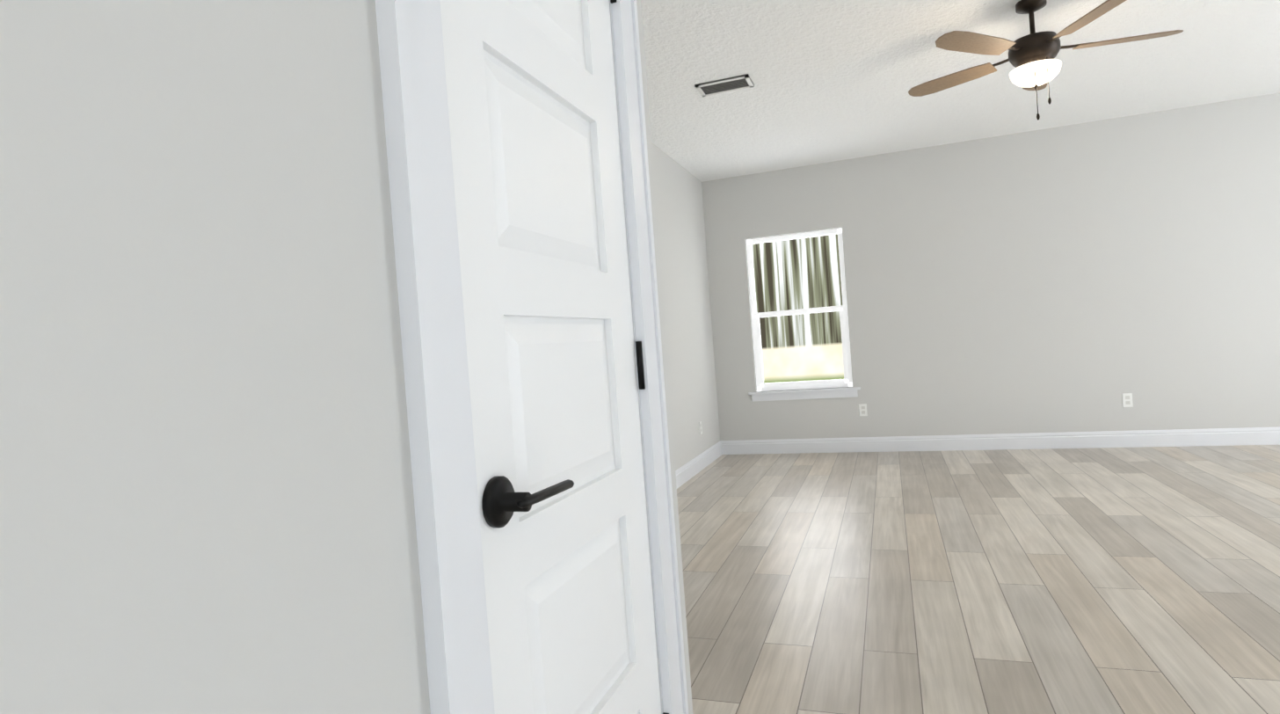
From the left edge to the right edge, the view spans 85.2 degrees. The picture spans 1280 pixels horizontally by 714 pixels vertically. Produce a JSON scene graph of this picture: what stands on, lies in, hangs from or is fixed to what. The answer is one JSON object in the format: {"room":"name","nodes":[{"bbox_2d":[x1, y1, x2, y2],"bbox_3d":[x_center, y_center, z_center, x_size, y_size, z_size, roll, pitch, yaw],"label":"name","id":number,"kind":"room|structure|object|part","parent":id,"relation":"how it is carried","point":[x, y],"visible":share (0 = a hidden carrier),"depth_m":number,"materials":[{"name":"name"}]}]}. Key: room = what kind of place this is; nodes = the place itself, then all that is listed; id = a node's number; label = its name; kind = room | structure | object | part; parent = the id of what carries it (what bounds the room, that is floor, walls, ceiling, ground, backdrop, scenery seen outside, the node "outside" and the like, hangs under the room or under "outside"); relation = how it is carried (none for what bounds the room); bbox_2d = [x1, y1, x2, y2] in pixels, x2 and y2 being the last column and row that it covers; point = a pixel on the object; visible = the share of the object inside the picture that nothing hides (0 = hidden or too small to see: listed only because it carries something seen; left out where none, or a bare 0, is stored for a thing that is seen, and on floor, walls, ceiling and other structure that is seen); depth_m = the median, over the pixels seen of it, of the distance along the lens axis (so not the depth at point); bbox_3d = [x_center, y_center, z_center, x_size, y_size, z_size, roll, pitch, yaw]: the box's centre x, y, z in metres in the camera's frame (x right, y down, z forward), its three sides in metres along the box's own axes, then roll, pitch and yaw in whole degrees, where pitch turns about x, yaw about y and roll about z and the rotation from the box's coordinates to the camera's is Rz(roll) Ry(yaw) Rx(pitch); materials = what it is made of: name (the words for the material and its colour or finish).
{"room":"empty living room","nodes":[
{"label":"empty living room","id":0,"kind":"room"},
{"bbox_2d":[0,0,692,713],"bbox_3d":[-0.647,-0.196,-0.182,0.120,2.780,3.780,-4,1,20],"label":"wall","id":1,"kind":"structure","parent":0,"point":[206,492],"depth_m":0.51,"materials":[{"name":"grey paint"}]},
{"bbox_2d":[375,0,688,713],"bbox_3d":[-0.150,0.073,1.118,0.144,2.137,0.804,-4,1,20],"label":"door frame","id":2,"kind":"structure","parent":1,"relation":"attached to","point":[432,323],"depth_m":0.77,"materials":[{"name":"white wood"}]},
{"bbox_2d":[635,341,645,389],"bbox_3d":[0.001,0.016,1.390,0.013,0.096,0.012,-4,1,20],"label":"closet door hinge","id":3,"kind":"object","parent":2,"relation":"attached to","point":[640,365],"visible":1,"depth_m":1.39,"materials":[{"name":"black metal"}]},
{"bbox_2d":[439,0,661,713],"bbox_3d":[-0.120,0.113,1.109,0.034,2.028,0.610,-4,1,20],"label":"closet door","id":4,"kind":"structure","parent":1,"relation":"in","point":[541,223],"depth_m":1.06,"materials":[{"name":"white wood"}]},
{"bbox_2d":[481,475,531,528],"bbox_3d":[-0.160,0.180,0.867,0.045,0.064,0.064,-4,1,20],"label":"rose","id":5,"kind":"object","parent":4,"relation":"attached to","point":[501,498],"visible":1,"depth_m":0.86,"materials":[{"name":"black metal"}]},
{"bbox_2d":[516,479,574,508],"bbox_3d":[-0.122,0.178,0.911,0.020,0.015,0.136,-4,1,20],"label":"lever","id":6,"kind":"object","parent":5,"relation":"attached to","point":[539,496],"visible":1,"depth_m":0.89,"materials":[{"name":"black metal"}]},
{"bbox_2d":[651,142,719,470],"bbox_3d":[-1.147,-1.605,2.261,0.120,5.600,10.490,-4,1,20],"label":"wall","id":7,"kind":"structure","parent":0,"point":[686,293],"depth_m":6.20,"materials":[{"name":"grey paint"}]},
{"bbox_2d":[675,440,724,488],"bbox_3d":[-0.083,1.025,4.529,0.014,0.140,5.380,-4,1,20],"label":"baseboard","id":8,"kind":"structure","parent":7,"relation":"attached to","point":[688,470],"depth_m":6.22,"materials":[{"name":"white wood"}]},
{"bbox_2d":[698,421,702,434],"bbox_3d":[0.561,0.652,6.410,0.007,0.115,0.070,-4,1,20],"label":"outlet","id":9,"kind":"object","parent":7,"relation":"attached to","point":[701,427],"visible":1,"depth_m":6.40,"materials":[{"name":"white plastic"}]},
{"bbox_2d":[699,422,702,432],"bbox_3d":[0.563,0.652,6.409,0.002,0.072,0.032,-4,1,20],"label":"socket","id":10,"kind":"object","parent":9,"relation":"attached to","point":[701,428],"depth_m":6.40,"materials":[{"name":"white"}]},
{"bbox_2d":[640,0,1279,181],"bbox_3d":[3.133,-2.066,3.425,7.440,0.300,5.400,-4,1,20],"label":"ceiling","id":11,"kind":"structure","parent":0,"point":[834,80],"depth_m":4.53,"materials":[{"name":"white paint"}]},
{"bbox_2d":[694,73,754,96],"bbox_3d":[0.541,-1.731,4.444,0.340,0.014,0.200,-4,1,20],"label":"ceiling vent","id":12,"kind":"object","parent":11,"relation":"in","point":[725,85],"visible":0.96,"depth_m":4.43,"materials":[{"name":"white metal"}]},
{"bbox_2d":[908,0,1183,120],"bbox_3d":[2.081,-1.521,3.614,1.266,0.636,1.272,-4,1,20],"label":"ceiling fan","id":13,"kind":"object","parent":11,"relation":"hanging from","point":[1032,55],"visible":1,"depth_m":3.52,"materials":[{"name":"brown wood"}]},
{"bbox_3d":[1.750,-1.554,3.914,0.447,0.032,0.296,-4,1,20],"label":"blade","id":14,"kind":"part","parent":13,"relation":"part of","materials":[{"name":"brown wood"}]},
{"bbox_3d":[1.654,-1.541,3.426,0.389,0.032,0.380,-4,1,20],"label":"blade","id":15,"kind":"part","parent":13,"relation":"part of","materials":[{"name":"brown wood"}]},
{"bbox_3d":[2.251,-1.592,3.975,0.179,0.032,0.473,-4,1,20],"label":"blade","id":16,"kind":"part","parent":13,"relation":"part of","materials":[{"name":"wood"}]},
{"bbox_3d":[2.046,-1.454,3.602,0.236,0.095,0.236,-4,1,20],"label":"lamp shade","id":17,"kind":"part","parent":13,"relation":"part of","materials":[{"name":"white glass"}]},
{"bbox_3d":[2.000,-1.367,3.515,0.004,0.270,0.004,-4,1,20],"label":"pull chain","id":18,"kind":"part","parent":13,"relation":"part of","materials":[{"name":"brown metal"}]},
{"bbox_3d":[2.049,-1.405,3.496,0.004,0.200,0.004,-4,1,20],"label":"pull chain","id":19,"kind":"part","parent":13,"relation":"part of","materials":[{"name":"brown metal"}]},
{"bbox_3d":[2.083,-1.569,3.176,0.284,0.032,0.452,-4,1,20],"label":"blade","id":20,"kind":"part","parent":13,"relation":"part of","materials":[{"name":"brown wood"}]},
{"bbox_3d":[2.461,-1.601,3.514,0.474,0.032,0.165,-4,1,20],"label":"blade","id":21,"kind":"part","parent":13,"relation":"part of","materials":[{"name":"brown wood"}]},
{"bbox_2d":[676,444,1279,713],"bbox_3d":[2.141,1.040,0.055,7.440,0.100,12.640,-4,1,20],"label":"floor","id":22,"kind":"structure","parent":0,"point":[1122,580],"depth_m":3.09,"materials":[{"name":"beige wood"}]},
{"bbox_2d":[701,92,1279,440],"bbox_3d":[4.129,-0.627,5.932,7.440,2.780,0.120,-4,1,20],"label":"wall","id":23,"kind":"structure","parent":0,"point":[1078,277],"depth_m":6.09,"materials":[{"name":"grey paint"}]},
{"bbox_2d":[746,227,860,401],"bbox_3d":[1.556,-0.398,6.830,1.070,1.622,0.145,-4,1,20],"label":"window","id":24,"kind":"structure","parent":23,"relation":"in","point":[847,381],"depth_m":6.82,"materials":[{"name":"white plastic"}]},
{"bbox_2d":[858,403,867,415],"bbox_3d":[2.123,0.504,6.621,0.070,0.115,0.007,-4,1,20],"label":"outlet","id":25,"kind":"object","parent":23,"relation":"attached to","point":[862,408],"visible":1,"depth_m":6.62,"materials":[{"name":"white plastic"}]},
{"bbox_2d":[860,406,865,414],"bbox_3d":[2.122,0.504,6.619,0.032,0.072,0.002,-4,1,20],"label":"socket","id":26,"kind":"object","parent":25,"relation":"attached to","point":[862,408],"depth_m":6.62,"materials":[{"name":"white plastic"}]},
{"bbox_2d":[724,426,1279,454],"bbox_3d":[4.204,0.692,5.886,7.200,0.140,0.014,-4,1,20],"label":"baseboard","id":27,"kind":"structure","parent":23,"relation":"attached to","point":[1246,435],"depth_m":6.18,"materials":[{"name":"white wood"}]},
{"bbox_2d":[1122,392,1133,407],"bbox_3d":[4.133,0.366,5.901,0.070,0.115,0.007,-4,1,20],"label":"outlet","id":28,"kind":"object","parent":23,"relation":"attached to","point":[1127,399],"visible":1,"depth_m":5.90,"materials":[{"name":"white plastic"}]},
{"bbox_2d":[1124,395,1130,404],"bbox_3d":[4.133,0.366,5.899,0.032,0.072,0.002,-4,1,20],"label":"socket","id":29,"kind":"object","parent":28,"relation":"attached to","point":[1127,398],"depth_m":5.90,"materials":[{"name":"white plastic"}]},
{"label":"outside","id":30,"kind":"structure","parent":0,"visible":0},
{"bbox_2d":[751,233,843,383],"bbox_3d":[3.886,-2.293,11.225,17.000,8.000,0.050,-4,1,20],"label":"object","id":31,"kind":"structure","parent":30,"point":[798,273],"depth_m":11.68,"materials":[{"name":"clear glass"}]}
]}

